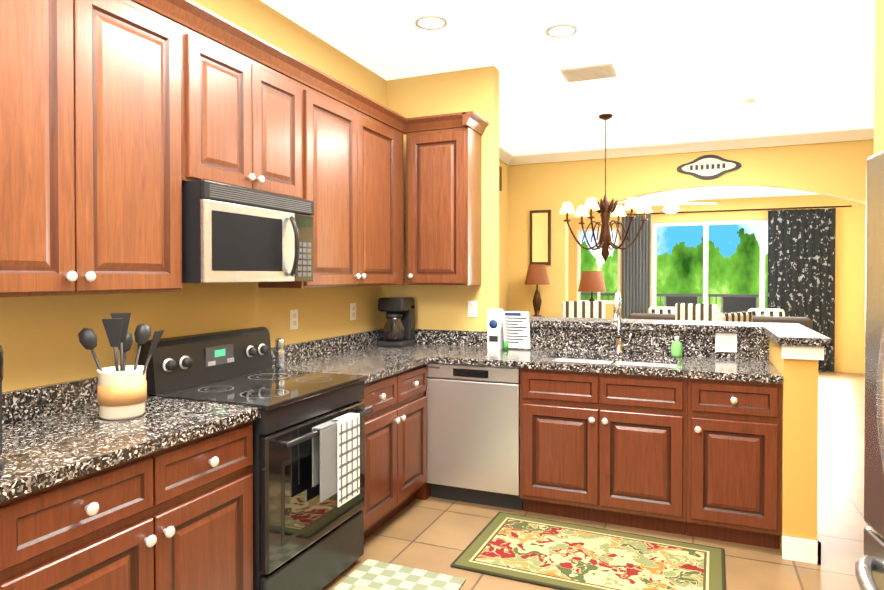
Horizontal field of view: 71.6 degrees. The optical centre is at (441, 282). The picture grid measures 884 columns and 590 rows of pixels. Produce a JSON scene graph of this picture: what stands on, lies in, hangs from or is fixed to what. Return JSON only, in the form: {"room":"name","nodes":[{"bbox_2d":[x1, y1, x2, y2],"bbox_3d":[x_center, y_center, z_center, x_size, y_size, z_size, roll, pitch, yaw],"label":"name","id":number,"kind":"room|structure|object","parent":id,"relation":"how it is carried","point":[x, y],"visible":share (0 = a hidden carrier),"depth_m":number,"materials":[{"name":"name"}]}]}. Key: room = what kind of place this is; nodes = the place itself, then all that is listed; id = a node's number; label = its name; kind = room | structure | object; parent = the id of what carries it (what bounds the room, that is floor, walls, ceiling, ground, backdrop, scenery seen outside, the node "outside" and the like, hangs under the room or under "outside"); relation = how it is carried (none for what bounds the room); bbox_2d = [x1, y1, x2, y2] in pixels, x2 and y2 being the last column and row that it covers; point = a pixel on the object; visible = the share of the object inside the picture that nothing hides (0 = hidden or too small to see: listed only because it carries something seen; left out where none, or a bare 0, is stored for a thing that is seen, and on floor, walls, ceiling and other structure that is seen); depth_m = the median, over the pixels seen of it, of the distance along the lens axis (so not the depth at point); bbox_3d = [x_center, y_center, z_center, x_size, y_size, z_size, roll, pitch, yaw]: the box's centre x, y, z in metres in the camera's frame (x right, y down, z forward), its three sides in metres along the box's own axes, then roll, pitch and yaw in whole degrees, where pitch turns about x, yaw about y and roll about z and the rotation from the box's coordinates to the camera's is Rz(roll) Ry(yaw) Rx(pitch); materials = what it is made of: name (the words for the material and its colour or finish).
{"room":"kitchen","nodes":[
{"label":"kitchen","id":0,"kind":"room"},
{"bbox_2d":[0,0,508,395],"bbox_3d":[-0.613,-0.086,4.402,0.150,2.900,13.800,0,1,23],"label":"wall","id":1,"kind":"structure","parent":0,"point":[40,344],"depth_m":3.04,"materials":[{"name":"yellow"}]},
{"bbox_2d":[0,0,181,296],"bbox_3d":[-1.321,-0.491,2.056,0.331,1.063,0.933,0,1,23],"label":"upper cabinet","id":2,"kind":"object","parent":1,"relation":"attached to","point":[90,154],"visible":1,"depth_m":2.05,"materials":[{"name":"brown wood"}]},
{"bbox_2d":[181,25,301,198],"bbox_3d":[-0.989,-0.725,2.855,0.331,0.615,0.798,0,1,23],"label":"upper cabinet","id":3,"kind":"object","parent":1,"relation":"attached to","point":[241,119],"visible":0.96,"depth_m":2.72,"materials":[{"name":"brown wood"}]},
{"bbox_2d":[182,180,313,282],"bbox_3d":[-0.945,-0.209,2.844,0.426,0.410,0.756,0,1,23],"label":"microwave","id":4,"kind":"object","parent":3,"relation":"attached to","point":[233,234],"visible":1,"depth_m":2.64,"materials":[{"name":"silver metal"}]},
{"bbox_2d":[290,309,297,329],"bbox_3d":[-0.866,0.214,3.590,0.007,0.116,0.072,0,1,23],"label":"electrical outlet plate","id":5,"kind":"object","parent":1,"relation":"attached to","point":[293,313],"depth_m":3.58,"materials":[{"name":"white paint"}]},
{"bbox_2d":[258,84,403,287],"bbox_3d":[-0.605,-0.512,3.784,0.331,1.063,1.205,0,1,23],"label":"upper cabinet","id":6,"kind":"object","parent":1,"relation":"attached to","point":[352,172],"visible":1,"depth_m":3.62,"materials":[{"name":"brown wood"}]},
{"bbox_2d":[350,303,355,319],"bbox_3d":[-0.609,0.197,4.208,0.007,0.116,0.072,0,1,23],"label":"electrical outlet plate","id":7,"kind":"object","parent":1,"relation":"attached to","point":[352,305],"depth_m":4.20,"materials":[{"name":"white paint"}]},
{"bbox_2d":[499,166,501,190],"bbox_3d":[0.604,-1.227,7.061,0.049,0.280,0.430,0,1,23],"label":"picture frame","id":8,"kind":"object","parent":1,"relation":"attached to","point":[500,178],"visible":0.21,"depth_m":7.20,"materials":[{"name":"brown wood"}]},
{"bbox_2d":[499,146,513,164],"bbox_3d":[0.252,-1.506,6.159,0.090,0.100,3.060,0,1,23],"label":"crown molding","id":9,"kind":"structure","parent":1,"relation":"attached to","point":[506,157],"depth_m":7.38,"materials":[{"name":"white paint"}]},
{"bbox_2d":[387,66,498,330],"bbox_3d":[-0.004,-0.087,4.561,0.855,2.900,0.120,0,1,23],"label":"wall","id":10,"kind":"structure","parent":0,"point":[445,307],"depth_m":4.43,"materials":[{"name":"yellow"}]},
{"bbox_2d":[131,0,488,134],"bbox_3d":[-0.727,-1.073,2.531,0.570,0.085,4.158,0,1,23],"label":"crown molding","id":11,"kind":"structure","parent":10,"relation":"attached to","point":[199,19],"depth_m":3.06,"materials":[{"name":"brown wood"}]},
{"bbox_2d":[406,127,481,284],"bbox_3d":[0.006,-0.518,4.305,0.460,1.063,0.331,0,1,23],"label":"upper cabinet","id":12,"kind":"object","parent":10,"relation":"attached to","point":[443,201],"visible":1,"depth_m":4.19,"materials":[{"name":"brown wood"}]},
{"bbox_2d":[468,301,476,316],"bbox_3d":[0.220,0.186,4.401,0.072,0.116,0.007,0,1,23],"label":"electrical outlet plate","id":13,"kind":"object","parent":10,"relation":"attached to","point":[472,305],"depth_m":4.40,"materials":[{"name":"white paint"}]},
{"bbox_2d":[260,0,874,155],"bbox_3d":[1.118,-1.557,1.967,5.500,0.100,10.660,0,1,23],"label":"ceiling","id":14,"kind":"structure","parent":0,"point":[691,70],"depth_m":4.18,"materials":[{"name":"white paint"}]},
{"bbox_2d":[415,15,446,29],"bbox_3d":[-0.063,-1.522,3.583,0.188,0.007,0.188,0,1,23],"label":"recessed light","id":15,"kind":"object","parent":14,"relation":"in","point":[431,22],"depth_m":3.58,"materials":[{"name":"white paint"}]},
{"bbox_2d":[546,24,577,37],"bbox_3d":[0.722,-1.523,3.702,0.188,0.007,0.188,0,1,23],"label":"recessed light","id":16,"kind":"object","parent":14,"relation":"in","point":[560,30],"depth_m":3.70,"materials":[{"name":"white paint"}]},
{"bbox_2d":[560,63,616,82],"bbox_3d":[1.071,-1.528,4.466,0.360,0.015,0.300,0,1,23],"label":"ceiling vent","id":17,"kind":"object","parent":14,"relation":"in","point":[590,72],"visible":1,"depth_m":4.43,"materials":[{"name":"beige metal"}]},
{"bbox_2d":[559,114,652,261],"bbox_3d":[1.515,-0.870,5.675,0.818,1.359,0.832,0,1,23],"label":"chandelier","id":18,"kind":"object","parent":14,"relation":"hanging from","point":[604,208],"visible":1,"depth_m":5.65,"materials":[{"name":"brown metal"}]},
{"bbox_2d":[741,98,755,104],"bbox_3d":[2.582,-1.526,5.160,0.109,0.035,0.109,0,1,23],"label":"smoke detector","id":19,"kind":"object","parent":14,"relation":"attached to","point":[747,101],"visible":1,"depth_m":5.13,"materials":[{"name":"white paint"}]},
{"bbox_2d":[321,371,869,589],"bbox_3d":[2.428,1.406,5.161,5.500,0.100,17.500,0,1,23],"label":"floor","id":20,"kind":"structure","parent":0,"point":[434,534],"depth_m":3.38,"materials":[{"name":"tile"}]},
{"bbox_2d":[0,420,252,589],"bbox_3d":[-1.161,0.955,2.018,0.653,0.875,0.953,0,1,23],"label":"base cabinet","id":21,"kind":"object","parent":20,"relation":"on","point":[178,517],"visible":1,"depth_m":1.87,"materials":[{"name":"brown wood"}]},
{"bbox_2d":[0,376,260,501],"bbox_3d":[-1.477,0.452,1.277,0.649,0.143,2.553,0,1,23],"label":"countertop","id":22,"kind":"structure","parent":21,"relation":"on","point":[55,433],"depth_m":2.00,"materials":[{"name":"stone"}]},
{"bbox_2d":[0,345,4,469],"bbox_3d":[-1.306,0.307,1.503,0.295,0.350,0.285,0,1,23],"label":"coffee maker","id":23,"kind":"object","parent":22,"relation":"on","point":[2,463],"visible":0.98,"depth_m":1.57,"materials":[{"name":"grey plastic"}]},
{"bbox_2d":[78,313,163,419],"bbox_3d":[-1.131,0.290,2.177,0.256,0.370,0.239,0,1,23],"label":"utensil crock","id":24,"kind":"object","parent":22,"relation":"on","point":[122,391],"visible":1,"depth_m":2.13,"materials":[{"name":"beige ceramic"}]},
{"bbox_2d":[138,327,372,589],"bbox_3d":[-0.798,0.810,2.795,0.729,1.146,0.760,0,1,23],"label":"range","id":25,"kind":"object","parent":20,"relation":"on","point":[304,538],"visible":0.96,"depth_m":2.61,"materials":[{"name":"black metal"}]},
{"bbox_2d":[312,413,359,506],"bbox_3d":[-0.458,0.783,2.675,0.057,0.368,0.300,0,1,23],"label":"towel","id":26,"kind":"object","parent":25,"relation":"hanging from","point":[335,455],"visible":1,"depth_m":2.64,"materials":[{"name":"grey fabric"}]},
{"bbox_2d":[359,364,426,539],"bbox_3d":[-0.521,0.937,3.561,0.653,0.875,0.861,0,1,23],"label":"base cabinet","id":27,"kind":"object","parent":20,"relation":"on","point":[395,449],"visible":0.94,"depth_m":3.42,"materials":[{"name":"brown wood"}]},
{"bbox_2d":[262,334,431,383],"bbox_3d":[-0.538,0.426,3.542,0.649,0.143,0.823,0,1,23],"label":"countertop","id":28,"kind":"structure","parent":27,"relation":"on","point":[348,354],"depth_m":3.70,"materials":[{"name":"stone"}]},
{"bbox_2d":[275,338,284,368],"bbox_3d":[-0.877,0.379,3.315,0.052,0.165,0.052,0,1,23],"label":"shaker","id":29,"kind":"object","parent":28,"relation":"on","point":[279,354],"visible":1,"depth_m":3.29,"materials":[{"name":"silver metal"}]},
{"bbox_2d":[352,326,782,383],"bbox_3d":[0.642,0.398,3.865,2.582,0.192,0.679,0,1,23],"label":"countertop","id":30,"kind":"structure","parent":27,"relation":"on","point":[699,359],"depth_m":3.82,"materials":[{"name":"stone"}]},
{"bbox_2d":[378,297,414,346],"bbox_3d":[-0.335,0.276,4.387,0.200,0.345,0.263,0,1,23],"label":"coffee maker","id":31,"kind":"object","parent":30,"relation":"on","point":[399,328],"visible":1,"depth_m":4.33,"materials":[{"name":"grey plastic"}]},
{"bbox_2d":[487,309,502,348],"bbox_3d":[0.368,0.316,4.221,0.085,0.270,0.092,0,1,23],"label":"carton","id":32,"kind":"object","parent":30,"relation":"on","point":[494,331],"visible":1,"depth_m":4.18,"materials":[{"name":"white cardboard"}]},
{"bbox_2d":[504,340,507,349],"bbox_3d":[0.429,0.419,4.116,0.031,0.065,0.031,0,1,23],"label":"bottle","id":33,"kind":"object","parent":30,"relation":"on","point":[505,345],"visible":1,"depth_m":4.10,"materials":[{"name":"green plastic"}]},
{"bbox_2d":[502,310,533,349],"bbox_3d":[0.516,0.318,4.168,0.190,0.267,0.116,0,1,23],"label":"sign holder","id":34,"kind":"object","parent":30,"relation":"on","point":[516,331],"visible":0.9,"depth_m":4.13,"materials":[{"name":"white paper"}]},
{"bbox_2d":[552,358,676,367],"bbox_3d":[1.013,0.599,3.684,0.746,0.204,0.431,0,1,23],"label":"sink","id":35,"kind":"object","parent":30,"relation":"attached to","point":[616,362],"depth_m":3.87,"materials":[{"name":"white ceramic"}]},
{"bbox_2d":[613,292,631,353],"bbox_3d":[1.132,0.257,3.865,0.113,0.398,0.216,0,1,23],"label":"faucet","id":36,"kind":"object","parent":30,"relation":"on","point":[619,345],"depth_m":3.92,"materials":[{"name":"silver metal"}]},
{"bbox_2d":[671,336,681,356],"bbox_3d":[1.452,0.392,3.789,0.064,0.127,0.064,0,1,23],"label":"soap bottle","id":37,"kind":"object","parent":30,"relation":"on","point":[676,347],"visible":1,"depth_m":3.77,"materials":[{"name":"green plastic"}]},
{"bbox_2d":[333,559,465,589],"bbox_3d":[-0.419,1.383,2.238,0.520,0.012,1.520,0,1,23],"label":"geometric rug","id":38,"kind":"object","parent":20,"relation":"on","point":[368,574],"visible":0.96,"depth_m":2.83,"materials":[{"name":"beige fabric"}]},
{"bbox_2d":[415,364,430,499],"bbox_3d":[-0.259,0.929,4.266,0.598,0.875,0.638,0,1,23],"label":"base cabinet","id":39,"kind":"object","parent":20,"relation":"on","point":[423,493],"visible":0.07,"depth_m":3.88,"materials":[{"name":"brown wood"}]},
{"bbox_2d":[426,363,522,510],"bbox_3d":[0.288,0.933,4.001,0.600,0.872,0.602,0,1,23],"label":"dishwasher","id":40,"kind":"object","parent":20,"relation":"on","point":[473,433],"visible":0.77,"depth_m":3.73,"materials":[{"name":"grey metal"}]},
{"bbox_2d":[561,301,604,317],"bbox_3d":[1.564,0.772,6.611,0.488,1.132,0.520,0,1,1],"label":"dining chair","id":41,"kind":"object","parent":20,"relation":"on","point":[577,309],"depth_m":6.79,"materials":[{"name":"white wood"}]},
{"bbox_2d":[450,512,725,589],"bbox_3d":[0.747,1.373,3.065,1.220,0.012,0.740,0,1,24],"label":"rug","id":42,"kind":"object","parent":20,"relation":"on","point":[558,555],"visible":1,"depth_m":3.04,"materials":[{"name":"fabric"}]},
{"bbox_2d":[520,358,687,534],"bbox_3d":[0.990,0.935,3.699,0.915,0.875,0.653,0,1,23],"label":"base cabinet","id":43,"kind":"object","parent":20,"relation":"on","point":[609,448],"visible":0.94,"depth_m":3.42,"materials":[{"name":"brown wood"}]},
{"bbox_2d":[581,293,767,306],"bbox_3d":[4.643,0.805,10.759,5.700,1.170,2.050,0,1,23],"label":"rail","id":44,"kind":"object","parent":20,"relation":"on","point":[709,295],"visible":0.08,"depth_m":11.65,"materials":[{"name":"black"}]},
{"bbox_2d":[664,296,698,306],"bbox_3d":[4.206,0.759,10.750,0.560,1.060,0.530,0,1,23],"label":"patio chair","id":45,"kind":"object","parent":20,"relation":"on","point":[669,301],"depth_m":10.52,"materials":[{"name":"grey"}]},
{"bbox_2d":[675,303,718,308],"bbox_3d":[2.416,0.778,6.148,0.520,1.132,0.488,0,1,-31],"label":"dining chair","id":46,"kind":"object","parent":20,"relation":"on","point":[678,305],"depth_m":6.24,"materials":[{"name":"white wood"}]},
{"bbox_2d":[675,307,751,321],"bbox_3d":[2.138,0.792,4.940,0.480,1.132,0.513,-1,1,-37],"label":"dining chair","id":47,"kind":"object","parent":20,"relation":"on","point":[683,311],"depth_m":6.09,"materials":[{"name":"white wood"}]},
{"bbox_2d":[627,313,811,328],"bbox_3d":[3.559,0.862,8.015,2.140,0.920,0.950,0,1,23],"label":"dining table","id":48,"kind":"object","parent":20,"relation":"on","point":[805,322],"visible":0.08,"depth_m":7.39,"materials":[{"name":"brown wood"}]},
{"bbox_2d":[648,307,784,316],"bbox_3d":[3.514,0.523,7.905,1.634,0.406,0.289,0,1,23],"label":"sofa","id":49,"kind":"object","parent":48,"relation":"on","point":[754,311],"visible":0.25,"depth_m":7.71,"materials":[{"name":"beige"}]},
{"bbox_2d":[687,378,781,548],"bbox_3d":[1.619,0.938,3.438,0.444,0.875,0.653,0,1,23],"label":"base cabinet","id":50,"kind":"object","parent":20,"relation":"on","point":[734,461],"visible":1,"depth_m":3.17,"materials":[{"name":"brown wood"}]},
{"bbox_2d":[721,297,757,312],"bbox_3d":[5.076,0.762,10.497,0.560,1.060,0.530,0,1,23],"label":"patio chair","id":51,"kind":"object","parent":20,"relation":"on","point":[733,304],"depth_m":10.26,"materials":[{"name":"grey"}]},
{"bbox_2d":[855,150,883,589],"bbox_3d":[1.395,0.527,1.211,0.901,1.750,0.904,0,1,15],"label":"refrigerator","id":52,"kind":"object","parent":20,"relation":"on","point":[869,569],"visible":1,"depth_m":1.65,"materials":[{"name":"grey metal"}]},
{"bbox_3d":[1.111,0.875,7.358,0.580,0.910,0.400,0,1,23],"label":"console table","id":53,"kind":"object","parent":20,"relation":"on","visible":0},
{"bbox_2d":[525,264,549,316],"bbox_3d":[1.139,0.099,7.337,0.299,0.640,0.299,0,1,23],"label":"table lamp","id":54,"kind":"object","parent":53,"relation":"on","point":[537,275],"visible":0.88,"depth_m":7.25,"materials":[{"name":"orange fabric"}]},
{"bbox_3d":[2.058,1.007,8.417,0.480,0.620,0.480,0,1,23],"label":"end table","id":55,"kind":"object","parent":20,"relation":"on","visible":0},
{"bbox_2d":[578,271,605,300],"bbox_3d":[2.058,0.266,8.408,0.379,0.860,0.379,0,1,23],"label":"table lamp","id":56,"kind":"object","parent":55,"relation":"on","point":[591,281],"visible":0.71,"depth_m":8.27,"materials":[{"name":"orange fabric"}]},
{"bbox_2d":[508,139,873,316],"bbox_3d":[2.988,-0.115,6.887,4.600,2.900,0.150,0,1,23],"label":"wall","id":57,"kind":"structure","parent":0,"point":[836,169],"depth_m":7.14,"materials":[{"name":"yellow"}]},
{"bbox_2d":[530,210,550,264],"bbox_3d":[1.207,-0.557,7.520,0.260,0.670,0.031,0,1,23],"label":"mirror","id":58,"kind":"object","parent":57,"relation":"attached to","point":[540,236],"visible":0.89,"depth_m":7.50,"materials":[{"name":"yellow mirror"}]},
{"bbox_2d":[514,128,873,164],"bbox_3d":[2.942,-1.513,6.760,4.600,0.100,0.090,0,1,23],"label":"crown molding","id":59,"kind":"structure","parent":57,"relation":"attached to","point":[865,133],"depth_m":6.77,"materials":[{"name":"white paint"}]},
{"bbox_2d":[677,155,740,179],"bbox_3d":[2.954,-1.284,6.790,0.660,0.277,0.026,0,1,23],"label":"sign","id":60,"kind":"object","parent":57,"relation":"attached to","point":[706,167],"visible":0.96,"depth_m":6.78,"materials":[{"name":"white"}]},
{"bbox_2d":[568,194,865,372],"bbox_3d":[4.176,-0.009,9.752,4.900,2.620,0.150,0,1,23],"label":"wall","id":61,"kind":"structure","parent":0,"point":[850,265],"depth_m":8.99,"materials":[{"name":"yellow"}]},
{"bbox_2d":[577,219,820,370],"bbox_3d":[3.994,0.161,9.813,3.620,2.280,0.060,0,1,23],"label":"window frames","id":62,"kind":"structure","parent":61,"relation":"in","point":[761,222],"depth_m":9.75,"materials":[{"name":"silver metal"}]},
{"bbox_2d":[622,205,851,371],"bbox_3d":[4.388,0.079,9.482,3.300,2.412,0.082,0,1,23],"label":"curtain","id":63,"kind":"object","parent":61,"relation":"hanging from","point":[801,262],"visible":0.62,"depth_m":9.12,"materials":[{"name":"grey fabric"}]},
{"bbox_2d":[618,186,818,202],"bbox_3d":[3.780,-1.493,8.388,5.500,0.380,3.240,0,1,23],"label":"ceiling","id":64,"kind":"structure","parent":0,"point":[715,193],"depth_m":8.96,"materials":[{"name":"white paint"}]},
{"bbox_2d":[640,191,715,213],"bbox_3d":[3.215,-1.137,8.628,1.210,0.334,1.183,0,1,23],"label":"ceiling fan","id":65,"kind":"object","parent":64,"relation":"hanging from","point":[670,206],"visible":0.88,"depth_m":8.52,"materials":[{"name":"white"}]},
{"bbox_2d":[769,338,817,554],"bbox_3d":[1.131,0.837,3.738,1.880,1.070,0.790,0,1,23],"label":"wall","id":66,"kind":"structure","parent":0,"point":[799,448],"depth_m":3.04,"materials":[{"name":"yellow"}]},
{"bbox_2d":[530,316,804,333],"bbox_3d":[1.314,0.276,4.105,1.928,0.040,0.400,0,1,23],"label":"countertop","id":67,"kind":"structure","parent":66,"relation":"on","point":[605,323],"depth_m":3.94,"materials":[{"name":"stone"}]},
{"bbox_2d":[715,333,736,352],"bbox_3d":[1.736,0.364,3.742,0.120,0.115,0.008,0,1,23],"label":"electrical outlet plate","id":68,"kind":"object","parent":66,"relation":"attached to","point":[725,342],"depth_m":3.74,"materials":[{"name":"white paint"}]},
{"bbox_2d":[763,325,831,346],"bbox_3d":[1.894,0.286,3.286,0.230,0.040,0.630,0,1,23],"label":"countertop","id":69,"kind":"structure","parent":66,"relation":"on","point":[792,334],"depth_m":3.09,"materials":[{"name":"stone"}]},
{"bbox_2d":[782,535,820,564],"bbox_3d":[1.936,1.321,3.410,0.167,0.110,0.820,0,1,23],"label":"baseboard","id":70,"kind":"structure","parent":66,"relation":"attached to","point":[801,550],"depth_m":3.03,"materials":[{"name":"white paint"}]},
{"bbox_2d":[781,345,823,359],"bbox_3d":[1.780,0.344,3.025,0.180,0.063,0.020,0,1,23],"label":"trim","id":71,"kind":"structure","parent":66,"relation":"attached to","point":[803,352],"depth_m":3.02,"materials":[{"name":"white paint"}]},
{"bbox_2d":[874,0,883,147],"bbox_3d":[0.979,-0.924,-0.842,0.725,1.100,5.340,0,1,15],"label":"wall","id":72,"kind":"structure","parent":0,"point":[879,84],"depth_m":1.80,"materials":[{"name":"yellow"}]},
{"bbox_2d":[874,144,883,153],"bbox_3d":[1.633,0.496,1.702,0.725,1.800,0.120,0,1,15],"label":"wall","id":73,"kind":"structure","parent":0,"point":[879,148],"depth_m":1.80,"materials":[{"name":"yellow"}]},
{"label":"outside","id":74,"kind":"structure","parent":0,"visible":0},
{"bbox_2d":[581,223,767,312],"bbox_3d":[7.857,-1.781,16.784,26.000,14.000,0.001,0,1,23],"label":"sky","id":75,"kind":"structure","parent":74,"point":[733,258],"depth_m":17.09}
]}

